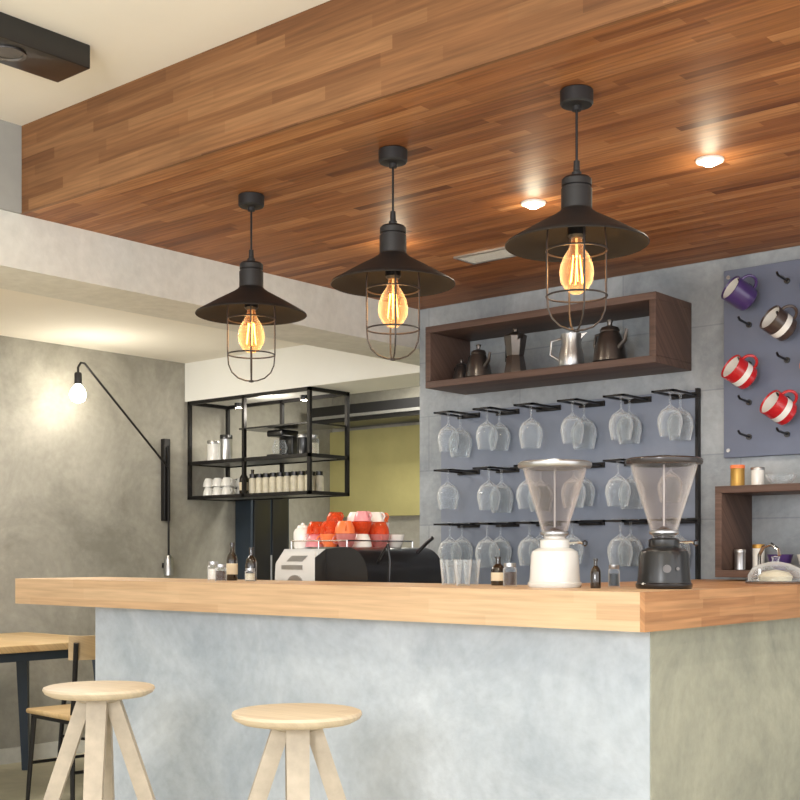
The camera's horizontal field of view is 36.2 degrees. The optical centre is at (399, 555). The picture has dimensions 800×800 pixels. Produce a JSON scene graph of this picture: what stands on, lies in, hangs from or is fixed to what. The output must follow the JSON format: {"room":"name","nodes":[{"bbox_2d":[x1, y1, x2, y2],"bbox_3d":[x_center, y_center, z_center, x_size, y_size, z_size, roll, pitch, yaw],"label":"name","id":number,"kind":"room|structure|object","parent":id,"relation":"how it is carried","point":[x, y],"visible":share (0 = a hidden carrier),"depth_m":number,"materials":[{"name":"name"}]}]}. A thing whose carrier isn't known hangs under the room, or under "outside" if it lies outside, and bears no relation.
{"room":"cafe","nodes":[
{"label":"cafe","id":0,"kind":"room"},
{"bbox_2d":[0,753,84,799],"bbox_3d":[-0.239,1.250,3.031,8.700,0.100,9.300,0,0,41],"label":"floor","id":1,"kind":"structure","parent":0,"point":[13,780],"depth_m":6.49,"materials":[{"name":"concrete"}]},
{"bbox_2d":[0,632,94,769],"bbox_3d":[-2.253,0.818,6.093,0.900,0.767,1.460,0,0,41],"label":"dining table","id":2,"kind":"object","parent":1,"relation":"on","point":[21,648],"visible":0.48,"depth_m":6.32,"materials":[{"name":"brown wood"}]},
{"bbox_2d":[25,635,94,799],"bbox_3d":[-1.489,0.785,5.871,0.429,0.831,0.490,0,0,-45],"label":"dining chair","id":3,"kind":"object","parent":1,"relation":"on","point":[79,647],"visible":0.29,"depth_m":5.65,"materials":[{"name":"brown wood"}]},
{"bbox_2d":[57,700,84,756],"bbox_3d":[-1.594,0.785,6.852,0.429,0.831,0.490,0,0,36],"label":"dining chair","id":4,"kind":"object","parent":1,"relation":"on","point":[63,702],"visible":0.04,"depth_m":6.77,"materials":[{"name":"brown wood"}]},
{"bbox_2d":[42,680,155,799],"bbox_3d":[-0.933,0.802,3.798,0.475,0.795,0.475,0,0,39],"label":"bar stool","id":5,"kind":"object","parent":1,"relation":"on","point":[99,706],"visible":1,"depth_m":3.76,"materials":[{"name":"brown wood"}]},
{"bbox_2d":[235,478,288,579],"bbox_3d":[-0.934,0.340,8.425,0.196,1.720,0.360,0,0,41],"label":"tall cabinet","id":6,"kind":"object","parent":1,"relation":"on","point":[260,525],"visible":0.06,"depth_m":8.33,"materials":[{"name":"black plastic"}]},
{"bbox_2d":[231,703,361,799],"bbox_3d":[-0.269,0.802,3.195,0.475,0.795,0.475,0,0,39],"label":"bar stool","id":7,"kind":"object","parent":1,"relation":"on","point":[296,727],"visible":1,"depth_m":3.15,"materials":[{"name":"brown wood"}]},
{"bbox_2d":[15,577,799,799],"bbox_3d":[0.079,0.650,4.967,3.049,1.100,1.783,0,0,41],"label":"bar counter","id":8,"kind":"object","parent":1,"relation":"on","point":[474,691],"depth_m":3.93,"materials":[{"name":"concrete"}]},
{"bbox_2d":[208,561,218,578],"bbox_3d":[-0.747,0.062,4.899,0.044,0.075,0.044,0,0,41],"label":"storage jar","id":9,"kind":"object","parent":8,"relation":"on","point":[211,572],"visible":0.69,"depth_m":4.88,"materials":[{"name":"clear glass"}]},
{"bbox_2d":[215,564,226,580],"bbox_3d":[-0.691,0.068,4.719,0.044,0.065,0.044,0,0,41],"label":"storage jar","id":10,"kind":"object","parent":8,"relation":"on","point":[220,575],"visible":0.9,"depth_m":4.70,"materials":[{"name":"clear glass"}]},
{"bbox_2d":[226,543,237,580],"bbox_3d":[-0.666,0.025,4.856,0.045,0.150,0.045,0,0,41],"label":"glass bottle","id":11,"kind":"object","parent":8,"relation":"on","point":[232,561],"visible":0.98,"depth_m":4.84,"materials":[{"name":"black glass"}]},
{"bbox_2d":[245,568,254,579],"bbox_3d":[-0.576,0.075,4.700,0.040,0.050,0.040,0,0,41],"label":"storage jar","id":12,"kind":"object","parent":8,"relation":"on","point":[248,576],"visible":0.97,"depth_m":4.68,"materials":[{"name":"clear glass"}]},
{"bbox_2d":[246,548,256,580],"bbox_3d":[-0.583,0.035,4.799,0.044,0.130,0.044,0,0,41],"label":"glass bottle","id":13,"kind":"object","parent":8,"relation":"on","point":[251,562],"visible":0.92,"depth_m":4.79,"materials":[{"name":"black"}]},
{"bbox_2d":[440,560,480,585],"bbox_3d":[0.205,0.058,4.129,0.131,0.085,0.243,0,0,-23],"label":"glasses","id":14,"kind":"object","parent":8,"relation":"on","point":[455,565],"visible":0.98,"depth_m":4.13,"materials":[{"name":"clear glass"}]},
{"bbox_2d":[491,557,504,585],"bbox_3d":[0.326,0.052,4.061,0.049,0.095,0.049,0,0,41],"label":"bottle","id":15,"kind":"object","parent":8,"relation":"on","point":[497,571],"visible":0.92,"depth_m":4.04,"materials":[{"name":"brown glass"}]},
{"bbox_2d":[503,563,516,585],"bbox_3d":[0.355,0.062,3.957,0.044,0.075,0.044,0,0,41],"label":"storage jar","id":16,"kind":"object","parent":8,"relation":"on","point":[510,578],"visible":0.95,"depth_m":3.94,"materials":[{"name":"clear glass"}]},
{"bbox_2d":[518,458,591,587],"bbox_3d":[0.483,-0.101,3.822,0.230,0.402,0.230,0,0,15],"label":"coffee grinder","id":17,"kind":"object","parent":8,"relation":"on","point":[554,564],"visible":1,"depth_m":3.77,"materials":[{"name":"white"}]},
{"bbox_2d":[590,559,600,587],"bbox_3d":[0.592,0.055,3.703,0.032,0.090,0.032,0,0,41],"label":"glass bottle","id":18,"kind":"object","parent":8,"relation":"on","point":[595,573],"visible":0.99,"depth_m":3.69,"materials":[{"name":"black"}]},
{"bbox_2d":[608,565,619,586],"bbox_3d":[0.670,0.065,3.833,0.036,0.070,0.036,0,0,41],"label":"storage jar","id":19,"kind":"object","parent":8,"relation":"on","point":[613,578],"visible":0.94,"depth_m":3.82,"materials":[{"name":"clear glass"}]},
{"bbox_2d":[625,455,702,588],"bbox_3d":[0.792,-0.101,3.676,0.230,0.402,0.230,0,0,5],"label":"coffee grinder","id":20,"kind":"object","parent":8,"relation":"on","point":[661,565],"visible":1,"depth_m":3.62,"materials":[{"name":"black plastic"}]},
{"bbox_2d":[753,542,780,579],"bbox_3d":[1.361,0.026,4.514,0.044,0.147,0.171,0,0,-17],"label":"tap","id":21,"kind":"object","parent":8,"relation":"on","point":[759,570],"visible":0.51,"depth_m":4.55,"materials":[{"name":"silver metal"}]},
{"bbox_2d":[745,556,799,583],"bbox_3d":[1.327,0.051,4.325,0.210,0.098,0.210,0,0,41],"label":"glass dome","id":22,"kind":"object","parent":8,"relation":"on","point":[775,576],"visible":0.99,"depth_m":4.28,"materials":[{"name":"glass"}]},
{"bbox_3d":[-0.072,0.760,4.967,1.820,0.880,0.640,0,0,40],"label":"countertop","id":23,"kind":"structure","parent":1,"relation":"on","visible":0},
{"bbox_2d":[275,536,444,582],"bbox_3d":[-0.095,0.122,5.078,0.621,0.397,0.644,0,0,41],"label":"espresso machine","id":24,"kind":"object","parent":23,"relation":"on","point":[412,564],"visible":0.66,"depth_m":4.86,"materials":[{"name":"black metal"}]},
{"bbox_2d":[294,523,311,548],"bbox_3d":[-0.399,-0.080,5.022,0.076,0.107,0.076,0,0,41],"label":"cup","id":25,"kind":"object","parent":24,"relation":"on","point":[300,531],"visible":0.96,"depth_m":4.99,"materials":[{"name":"white ceramic"}]},
{"bbox_2d":[305,511,403,546],"bbox_3d":[-0.186,-0.106,5.043,0.270,0.145,0.401,0,0,41],"label":"stacked cups","id":26,"kind":"object","parent":24,"relation":"on","point":[379,525],"visible":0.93,"depth_m":4.98,"materials":[{"name":"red ceramic"}]},
{"bbox_2d":[0,288,304,362],"bbox_3d":[-2.691,-1.310,5.126,2.250,0.100,9.300,0,0,40],"label":"ceiling","id":27,"kind":"structure","parent":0,"point":[27,316],"depth_m":6.93,"materials":[{"name":"beige paint"}]},
{"bbox_2d":[0,0,329,125],"bbox_3d":[-0.662,-1.594,0.542,6.110,0.100,4.965,0,0,40],"label":"ceiling","id":28,"kind":"structure","parent":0,"point":[128,40],"depth_m":3.62,"materials":[{"name":"white paint"}]},
{"bbox_2d":[0,12,89,81],"bbox_3d":[-1.330,-1.498,3.378,0.170,0.092,1.010,0,0,40],"label":"spotlight fixture","id":29,"kind":"object","parent":28,"relation":"attached to","point":[25,46],"depth_m":3.62,"materials":[{"name":"black metal"}]},
{"bbox_2d":[0,335,331,748],"bbox_3d":[-3.470,-0.030,5.791,0.200,2.460,9.300,0,0,41],"label":"wall","id":30,"kind":"structure","parent":0,"point":[80,486],"depth_m":7.52,"materials":[{"name":"concrete"}]},
{"bbox_2d":[0,740,84,764],"bbox_3d":[-3.778,1.155,5.265,0.015,0.090,8.100,0,0,41],"label":"baseboard","id":31,"kind":"structure","parent":30,"relation":"attached to","point":[10,755],"depth_m":7.19,"materials":[{"name":"wood"}]},
{"bbox_2d":[70,362,172,574],"bbox_3d":[-1.693,-0.503,7.520,0.096,1.267,0.894,0,0,29],"label":"wall lamp","id":32,"kind":"object","parent":30,"relation":"attached to","point":[77,394],"visible":1,"depth_m":7.87,"materials":[{"name":"black metal"}]},
{"bbox_2d":[0,209,419,365],"bbox_3d":[-2.226,-1.338,3.676,0.340,0.612,7.700,0,0,40],"label":"ceiling beam","id":33,"kind":"structure","parent":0,"point":[40,257],"depth_m":4.97,"materials":[{"name":"grey concrete"}]},
{"bbox_2d":[185,345,419,405],"bbox_3d":[-0.368,-1.133,7.429,2.390,0.253,0.420,0,0,41],"label":"wall","id":34,"kind":"structure","parent":0,"point":[299,366],"depth_m":7.42,"materials":[{"name":"white paint"}]},
{"bbox_2d":[234,403,241,407],"bbox_3d":[-1.033,-0.970,7.805,0.190,0.032,0.170,0,0,41],"label":"spotlight","id":35,"kind":"object","parent":34,"relation":"attached to","point":[236,405],"depth_m":7.92,"materials":[{"name":"black plastic"}]},
{"bbox_2d":[187,386,349,500],"bbox_3d":[-0.852,-0.685,7.797,1.124,0.643,0.351,0,0,41],"label":"metal rack","id":36,"kind":"object","parent":34,"relation":"hanging from","point":[309,426],"visible":0.94,"depth_m":7.68,"materials":[{"name":"metal"}]},
{"bbox_2d":[207,440,219,459],"bbox_3d":[-1.221,-0.681,8.040,0.093,0.140,0.093,0,0,41],"label":"tin","id":37,"kind":"object","parent":36,"relation":"in","point":[213,446],"visible":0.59,"depth_m":8.00,"materials":[{"name":"silver metal"}]},
{"bbox_2d":[203,477,238,495],"bbox_3d":[-1.144,-0.445,8.026,0.271,0.117,0.196,0,0,41],"label":"cup","id":38,"kind":"object","parent":36,"relation":"on","point":[226,485],"visible":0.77,"depth_m":7.96,"materials":[{"name":"white ceramic"}]},
{"bbox_2d":[220,434,232,458],"bbox_3d":[-1.130,-0.696,7.962,0.082,0.170,0.082,0,0,41],"label":"tin","id":39,"kind":"object","parent":36,"relation":"in","point":[225,440],"visible":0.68,"depth_m":7.93,"materials":[{"name":"metal"}]},
{"bbox_2d":[239,475,248,493],"bbox_3d":[-1.001,-0.476,7.851,0.061,0.180,0.061,0,0,41],"label":"glass bottle","id":40,"kind":"object","parent":36,"relation":"on","point":[240,478],"visible":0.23,"depth_m":7.83,"materials":[{"name":"black"}]},
{"bbox_2d":[267,429,297,455],"bbox_3d":[-0.736,-0.696,7.684,0.140,0.170,0.150,0,0,41],"label":"coffee brewer","id":41,"kind":"object","parent":36,"relation":"on","point":[287,438],"visible":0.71,"depth_m":7.67,"materials":[{"name":"black plastic"}]},
{"bbox_2d":[297,434,306,453],"bbox_3d":[-0.591,-0.676,7.514,0.082,0.130,0.082,0,0,41],"label":"tin","id":42,"kind":"object","parent":36,"relation":"in","point":[301,438],"visible":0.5,"depth_m":7.48,"materials":[{"name":"silver metal"}]},
{"bbox_2d":[312,435,318,453],"bbox_3d":[-0.523,-0.671,7.456,0.060,0.120,0.060,0,0,41],"label":"storage jar","id":43,"kind":"object","parent":36,"relation":"in","point":[315,446],"visible":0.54,"depth_m":7.43,"materials":[{"name":"clear glass"}]},
{"bbox_2d":[300,395,306,400],"bbox_3d":[-0.584,-0.970,7.431,0.191,0.032,0.191,0,0,41],"label":"spotlight","id":44,"kind":"object","parent":34,"relation":"attached to","point":[302,398],"depth_m":7.52,"materials":[{"name":"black plastic"}]},
{"bbox_2d":[21,0,687,214],"bbox_3d":[0.956,-1.437,2.436,6.110,0.414,0.014,0,0,40],"label":"fascia","id":45,"kind":"object","parent":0,"point":[332,57],"depth_m":3.53,"materials":[{"name":"brown wood"}]},
{"bbox_2d":[332,386,419,547],"bbox_3d":[0.515,-0.030,8.371,2.510,2.460,0.200,0,0,41],"label":"wall","id":46,"kind":"structure","parent":0,"point":[408,526],"depth_m":8.70,"materials":[{"name":"paint"}]},
{"bbox_2d":[312,397,419,428],"bbox_3d":[0.298,-0.990,8.163,2.250,0.120,0.342,0,0,41],"label":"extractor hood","id":47,"kind":"object","parent":46,"relation":"attached to","point":[405,410],"visible":0.18,"depth_m":8.43,"materials":[{"name":"silver metal"}]},
{"bbox_2d":[330,425,419,517],"bbox_3d":[0.396,-0.595,8.325,2.390,0.630,0.025,0,0,40],"label":"panel","id":48,"kind":"object","parent":46,"relation":"attached to","point":[385,462],"depth_m":8.77,"materials":[{"name":"paint"}]},
{"bbox_2d":[24,0,799,309],"bbox_3d":[1.730,-1.437,3.342,6.110,0.414,2.370,0,0,41],"label":"ceiling","id":49,"kind":"structure","parent":0,"point":[674,86],"depth_m":3.90,"materials":[{"name":"brown wood"}]},
{"bbox_2d":[0,120,21,213],"bbox_3d":[-2.979,-1.387,2.521,0.015,0.314,4.965,0,0,41],"label":"wall","id":50,"kind":"structure","parent":49,"relation":"attached to","point":[10,133],"depth_m":4.37,"materials":[{"name":"grey paint"}]},
{"bbox_2d":[195,191,306,382],"bbox_3d":[-0.508,-0.909,4.182,0.380,0.641,0.380,0,0,41],"label":"pendant lamp","id":51,"kind":"object","parent":49,"relation":"hanging from","point":[251,305],"visible":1,"depth_m":4.17,"materials":[{"name":"black metal"}]},
{"bbox_2d":[330,145,455,360],"bbox_3d":[-0.021,-0.909,3.714,0.380,0.641,0.380,0,0,41],"label":"pendant lamp","id":52,"kind":"object","parent":49,"relation":"hanging from","point":[392,273],"visible":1,"depth_m":3.71,"materials":[{"name":"black metal"}]},
{"bbox_2d":[453,246,516,264],"bbox_3d":[0.379,-1.226,5.002,0.300,0.008,0.140,0,0,40],"label":"ceiling vent","id":53,"kind":"object","parent":49,"relation":"in","point":[499,253],"depth_m":5.02,"materials":[{"name":"white metal"}]},
{"bbox_2d":[521,199,545,208],"bbox_3d":[0.465,-1.219,4.271,0.088,0.022,0.088,0,0,41],"label":"recessed light","id":54,"kind":"object","parent":49,"relation":"in","point":[530,203],"visible":1,"depth_m":4.25,"materials":[{"name":"white"}]},
{"bbox_2d":[505,84,649,331],"bbox_3d":[0.467,-0.909,3.239,0.380,0.641,0.380,0,0,41],"label":"pendant lamp","id":55,"kind":"object","parent":49,"relation":"hanging from","point":[577,232],"visible":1,"depth_m":3.23,"materials":[{"name":"black metal"}]},
{"bbox_2d":[695,155,723,166],"bbox_3d":[0.963,-1.219,3.807,0.088,0.022,0.088,0,0,41],"label":"recessed light","id":56,"kind":"object","parent":49,"relation":"in","point":[708,160],"visible":1,"depth_m":3.79,"materials":[{"name":"white"}]},
{"bbox_2d":[420,246,799,579],"bbox_3d":[2.461,-0.015,4.198,6.110,2.430,0.120,0,0,41],"label":"wall","id":57,"kind":"structure","parent":0,"point":[775,518],"depth_m":5.28,"materials":[{"name":"concrete"}]},
{"bbox_2d":[425,291,690,394],"bbox_3d":[0.674,-0.921,5.439,1.200,0.286,0.308,0,0,41],"label":"display shelf","id":58,"kind":"object","parent":57,"relation":"attached to","point":[669,317],"visible":0.99,"depth_m":5.33,"materials":[{"name":"brown wood"}]},
{"bbox_2d":[453,359,466,378],"bbox_3d":[0.291,-0.867,5.773,0.092,0.116,0.109,0,0,10],"label":"kettle","id":59,"kind":"object","parent":58,"relation":"in","point":[460,369],"visible":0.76,"depth_m":5.75,"materials":[{"name":"metal"}]},
{"bbox_2d":[465,344,491,376],"bbox_3d":[0.361,-0.889,5.608,0.150,0.160,0.127,0,0,21],"label":"kettle","id":60,"kind":"object","parent":58,"relation":"in","point":[478,364],"visible":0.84,"depth_m":5.57,"materials":[{"name":"metal"}]},
{"bbox_2d":[504,328,526,372],"bbox_3d":[0.518,-0.912,5.488,0.106,0.207,0.153,0,0,10],"label":"moka pot","id":61,"kind":"object","parent":58,"relation":"on","point":[515,341],"visible":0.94,"depth_m":5.44,"materials":[{"name":"metal"}]},
{"bbox_2d":[549,332,586,365],"bbox_3d":[0.732,-0.884,5.282,0.143,0.150,0.110,0,0,-23],"label":"milk pitcher","id":62,"kind":"object","parent":58,"relation":"on","point":[571,351],"visible":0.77,"depth_m":5.25,"materials":[{"name":"metal"}]},
{"bbox_2d":[592,319,628,361],"bbox_3d":[0.886,-0.903,5.159,0.150,0.188,0.177,0,0,10],"label":"kettle","id":63,"kind":"object","parent":58,"relation":"in","point":[609,345],"visible":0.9,"depth_m":5.11,"materials":[{"name":"metal"}]},
{"bbox_2d":[434,388,700,584],"bbox_3d":[0.666,-0.260,5.499,1.390,0.880,0.228,0,0,41],"label":"glass rack","id":64,"kind":"object","parent":57,"relation":"attached to","point":[595,526],"visible":0.78,"depth_m":5.52,"materials":[{"name":"black metal"}]},
{"bbox_2d":[437,483,458,508],"label":"glasses","id":65,"kind":"object","parent":64,"relation":"attached to","point":[447,485],"depth_m":5.78,"materials":[{"name":"clear glass"}]},
{"bbox_2d":[438,407,510,468],"label":"glasses","id":66,"kind":"object","parent":64,"relation":"attached to","point":[486,424],"depth_m":5.78,"materials":[{"name":"clear glass"}]},
{"bbox_2d":[438,536,511,566],"label":"glasses","id":67,"kind":"object","parent":64,"relation":"attached to","point":[461,540],"depth_m":5.71,"materials":[{"name":"clear glass"}]},
{"bbox_2d":[477,466,552,522],"label":"glasses","id":68,"kind":"object","parent":64,"relation":"attached to","point":[540,484],"depth_m":5.62,"materials":[{"name":"clear glass"}]},
{"bbox_2d":[517,535,542,565],"label":"glasses","id":69,"kind":"object","parent":64,"relation":"attached to","point":[529,539],"depth_m":5.49,"materials":[{"name":"clear glass"}]},
{"bbox_2d":[519,420,542,448],"label":"glasses","id":70,"kind":"object","parent":64,"relation":"attached to","point":[530,421],"depth_m":5.48,"materials":[{"name":"clear glass"}]},
{"bbox_2d":[561,470,594,507],"label":"glasses","id":71,"kind":"object","parent":64,"relation":"attached to","point":[575,481],"depth_m":5.35,"materials":[{"name":"clear glass"}]},
{"bbox_2d":[560,398,596,449],"label":"glasses","id":72,"kind":"object","parent":64,"relation":"attached to","point":[572,417],"depth_m":5.39,"materials":[{"name":"clear glass"}]},
{"bbox_2d":[605,475,644,565],"label":"glasses","id":73,"kind":"object","parent":64,"relation":"attached to","point":[617,478],"depth_m":5.20,"materials":[{"name":"clear glass"}]},
{"bbox_2d":[609,393,641,443],"label":"glasses","id":74,"kind":"object","parent":64,"relation":"attached to","point":[623,397],"depth_m":5.24,"materials":[{"name":"clear glass"}]},
{"bbox_2d":[658,471,682,502],"label":"glasses","id":75,"kind":"object","parent":64,"relation":"attached to","point":[669,475],"depth_m":5.03,"materials":[{"name":"clear glass"}]},
{"bbox_2d":[657,407,693,440],"label":"glasses","id":76,"kind":"object","parent":64,"relation":"attached to","point":[677,410],"depth_m":5.08,"materials":[{"name":"clear glass"}]},
{"bbox_2d":[661,517,690,558],"label":"glasses","id":77,"kind":"object","parent":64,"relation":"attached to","point":[679,538],"depth_m":5.09,"materials":[{"name":"clear glass"}]},
{"bbox_2d":[715,483,799,577],"bbox_3d":[1.658,-0.092,4.619,0.878,0.356,0.278,0,0,41],"label":"niche shelf","id":78,"kind":"object","parent":57,"relation":"attached to","point":[733,504],"visible":0.88,"depth_m":4.80,"materials":[{"name":"brown wood"}]},
{"bbox_2d":[730,465,744,485],"bbox_3d":[1.335,-0.314,4.843,0.058,0.085,0.058,0,0,41],"label":"tin","id":79,"kind":"object","parent":78,"relation":"on","point":[737,472],"visible":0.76,"depth_m":4.82,"materials":[{"name":"gold metal"}]},
{"bbox_2d":[734,549,745,569],"bbox_3d":[1.343,0.017,4.837,0.045,0.080,0.045,0,0,41],"label":"tin","id":80,"kind":"object","parent":78,"relation":"on","point":[739,554],"visible":1,"depth_m":4.82,"materials":[{"name":"metal"}]},
{"bbox_2d":[751,467,764,484],"bbox_3d":[1.408,-0.308,4.821,0.054,0.075,0.054,0,0,41],"label":"tin","id":81,"kind":"object","parent":78,"relation":"on","point":[757,473],"visible":0.74,"depth_m":4.80,"materials":[{"name":"white metal"}]},
{"bbox_2d":[752,544,764,569],"bbox_3d":[1.417,0.007,4.839,0.049,0.100,0.049,0,0,41],"label":"tin","id":82,"kind":"object","parent":78,"relation":"on","point":[756,548],"visible":0.68,"depth_m":4.82,"materials":[{"name":"white metal"}]},
{"bbox_2d":[767,554,793,569],"bbox_3d":[1.471,0.027,4.740,0.100,0.060,0.100,0,0,41],"label":"sugar bowl","id":83,"kind":"object","parent":78,"relation":"on","point":[786,558],"visible":0.86,"depth_m":4.71,"materials":[{"name":"purple ceramic"}]},
{"bbox_2d":[765,473,796,483],"bbox_3d":[1.478,-0.292,4.748,0.120,0.042,0.120,0,0,41],"label":"glass bowl","id":84,"kind":"object","parent":78,"relation":"on","point":[794,477],"visible":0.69,"depth_m":4.73,"materials":[{"name":"white"}]},
{"bbox_2d":[724,259,799,457],"bbox_3d":[1.674,-0.785,4.702,0.962,0.770,0.132,0,0,41],"label":"pegboard","id":85,"kind":"object","parent":57,"relation":"attached to","point":[748,432],"visible":0.77,"depth_m":4.93,"materials":[{"name":"grey plastic"}]},
{"bbox_2d":[721,274,757,310],"bbox_3d":[1.359,-1.048,4.899,0.135,0.136,0.108,0,0,-15],"label":"coffee mug","id":86,"kind":"object","parent":85,"relation":"attached to","point":[740,294],"visible":1,"depth_m":4.87,"materials":[{"name":"purple ceramic"}]},
{"bbox_2d":[721,354,757,388],"bbox_3d":[1.359,-0.733,4.898,0.136,0.137,0.110,0,0,-14],"label":"coffee mug","id":87,"kind":"object","parent":85,"relation":"attached to","point":[740,373],"visible":1,"depth_m":4.87,"materials":[{"name":"red ceramic"}]},
{"bbox_2d":[760,305,797,340],"bbox_3d":[1.483,-0.908,4.792,0.136,0.137,0.110,0,0,-14],"label":"coffee mug","id":88,"kind":"object","parent":85,"relation":"attached to","point":[782,325],"visible":1,"depth_m":4.76,"materials":[{"name":"brown ceramic"}]},
{"bbox_2d":[760,390,797,424],"bbox_3d":[1.483,-0.578,4.792,0.136,0.137,0.110,0,0,-14],"label":"coffee mug","id":89,"kind":"object","parent":85,"relation":"attached to","point":[781,410],"visible":1,"depth_m":4.76,"materials":[{"name":"red ceramic"}]}
]}

